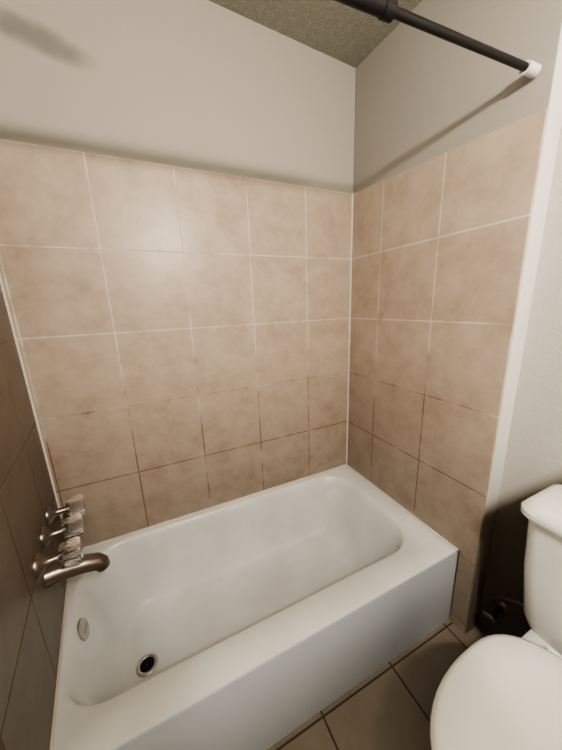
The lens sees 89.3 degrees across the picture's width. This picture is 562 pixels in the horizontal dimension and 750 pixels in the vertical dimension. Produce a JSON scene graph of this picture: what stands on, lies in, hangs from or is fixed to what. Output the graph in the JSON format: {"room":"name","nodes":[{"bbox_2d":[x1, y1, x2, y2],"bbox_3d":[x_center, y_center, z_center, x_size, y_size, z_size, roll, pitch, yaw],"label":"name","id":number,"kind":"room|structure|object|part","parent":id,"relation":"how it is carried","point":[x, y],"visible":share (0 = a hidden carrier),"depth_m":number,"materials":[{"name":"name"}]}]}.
{"room":"bathroom","nodes":[
{"label":"bathroom","id":0,"kind":"room"},
{"bbox_2d":[0,0,355,193],"bbox_3d":[-0.276,-0.255,1.402,1.800,2.660,0.100,-8,15,-24],"label":"wall","id":1,"kind":"structure","parent":0,"point":[206,85],"depth_m":1.09,"materials":[{"name":"paint"}]},
{"bbox_2d":[0,139,351,546],"bbox_3d":[-0.281,-0.082,1.377,1.508,1.582,0.008,-8,15,-24],"label":"wall tile","id":2,"kind":"structure","parent":1,"relation":"attached to","point":[182,334],"depth_m":1.27,"materials":[{"name":"beige tile"}]},
{"bbox_2d":[0,193,458,749],"bbox_3d":[-0.121,-0.005,1.041,1.512,1.584,0.755,-8,15,-24],"label":"caulk","id":3,"kind":"object","parent":2,"relation":"attached to","point":[190,513],"depth_m":1.27,"materials":[{"name":"white"}]},
{"bbox_2d":[209,0,421,67],"bbox_3d":[0.222,-1.145,-0.006,1.800,0.397,2.650,-8,15,-24],"label":"ceiling","id":4,"kind":"structure","parent":0,"point":[350,36],"depth_m":1.15,"materials":[{"name":"beige paint"}]},
{"bbox_2d":[267,617,487,749],"bbox_3d":[0.311,1.317,0.597,1.800,0.050,2.650,-8,15,-24],"label":"floor","id":5,"kind":"structure","parent":0,"point":[388,706],"depth_m":1.02,"materials":[{"name":"tile"}]},
{"bbox_2d":[53,466,457,749],"bbox_3d":[-0.087,0.946,1.276,1.520,0.375,0.760,-8,15,-24],"label":"bathtub","id":6,"kind":"object","parent":5,"relation":"on","point":[266,620],"visible":0.92,"depth_m":1.14,"materials":[{"name":"ceramic"}]},
{"bbox_2d":[430,484,561,749],"bbox_3d":[0.680,0.833,0.663,0.736,0.832,0.484,-8,15,-24],"label":"toilet","id":7,"kind":"object","parent":5,"relation":"on","point":[498,691],"visible":1,"depth_m":0.73,"materials":[{"name":"white ceramic"}]},
{"bbox_3d":[0.582,0.829,0.615,0.519,0.055,0.404,-8,15,-24],"label":"seat","id":8,"kind":"part","parent":7,"relation":"part of","materials":[{"name":"white plastic"}]},
{"bbox_3d":[0.908,0.625,0.725,0.214,0.379,0.450,-8,15,-24],"label":"tank","id":9,"kind":"part","parent":7,"relation":"part of","materials":[{"name":"white ceramic"}]},
{"bbox_2d":[353,0,561,632],"bbox_3d":[0.611,-0.261,1.298,0.076,2.660,0.830,-8,15,-24],"label":"wall","id":10,"kind":"structure","parent":0,"point":[421,96],"depth_m":1.01,"materials":[{"name":"grey paint"}]},
{"bbox_2d":[334,0,541,78],"bbox_3d":[0.047,-0.755,0.537,1.413,0.035,0.035,-7,15,-21],"label":"curtain rod","id":11,"kind":"object","parent":10,"relation":"attached to","point":[387,11],"visible":1,"depth_m":0.65,"materials":[{"name":"black metal"}]},
{"bbox_2d":[347,108,547,633],"bbox_3d":[0.585,0.084,1.364,0.008,1.960,0.830,-8,15,-24],"label":"wall tile","id":12,"kind":"structure","parent":10,"relation":"attached to","point":[439,243],"depth_m":1.16,"materials":[{"name":"beige tile"}]},
{"bbox_2d":[466,23,561,632],"bbox_3d":[0.787,-0.178,0.930,0.075,2.660,0.003,-8,15,-24],"label":"wall","id":13,"kind":"structure","parent":0,"point":[544,178],"depth_m":0.93,"materials":[{"name":"paint"}]},
{"bbox_2d":[477,125,561,636],"bbox_3d":[1.033,-0.110,0.618,0.100,2.660,2.450,-8,15,-24],"label":"wall","id":14,"kind":"structure","parent":0,"point":[533,463],"depth_m":0.97,"materials":[{"name":"paint"}]},
{"bbox_2d":[483,596,522,622],"bbox_3d":[0.873,0.870,1.055,0.095,0.237,0.181,-8,15,-24],"label":"water valve","id":15,"kind":"object","parent":14,"relation":"attached to","point":[499,606],"visible":0.94,"depth_m":1.12,"materials":[{"name":"silver metal"}]},
{"bbox_3d":[-0.506,0.114,-0.068,0.100,2.660,2.450,-8,15,-24],"label":"wall","id":16,"kind":"structure","parent":0,"visible":0},
{"bbox_2d":[0,285,66,749],"bbox_3d":[-0.737,0.276,0.775,0.120,1.960,0.830,-8,15,-24],"label":"wall tile","id":17,"kind":"structure","parent":16,"relation":"attached to","point":[31,611],"depth_m":0.76,"materials":[{"name":"beige tile"}]},
{"bbox_2d":[33,494,109,587],"bbox_3d":[-0.713,0.578,0.985,0.195,0.188,0.336,-8,15,-24],"label":"faucet","id":18,"kind":"object","parent":17,"relation":"attached to","point":[70,559],"visible":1,"depth_m":0.93,"materials":[{"name":"silver metal"}]},
{"bbox_3d":[-0.686,0.552,0.840,0.065,0.068,0.068,-8,15,-24],"label":"stem","id":19,"kind":"part","parent":18,"relation":"part of","materials":[{"name":"silver metal"}]},
{"bbox_3d":[-0.754,0.529,0.944,0.065,0.068,0.068,-8,15,-24],"label":"stem","id":20,"kind":"part","parent":18,"relation":"part of","materials":[{"name":"silver metal"}]},
{"bbox_3d":[-0.644,0.542,0.873,0.063,0.071,0.078,-8,15,-24],"label":"knob","id":21,"kind":"part","parent":18,"relation":"part of","materials":[{"name":"clear plastic"}]},
{"bbox_3d":[-0.712,0.520,0.976,0.063,0.071,0.078,-8,15,-24],"label":"knob","id":22,"kind":"part","parent":18,"relation":"part of","materials":[{"name":"clear plastic"}]},
{"bbox_3d":[-0.780,0.497,1.080,0.063,0.071,0.078,-8,15,-24],"label":"knob","id":23,"kind":"part","parent":18,"relation":"part of","materials":[{"name":"clear plastic"}]},
{"bbox_3d":[-0.670,0.636,0.940,0.170,0.092,0.079,-8,15,-24],"label":"spout","id":24,"kind":"part","parent":18,"relation":"part of","materials":[{"name":"silver metal"}]}
]}

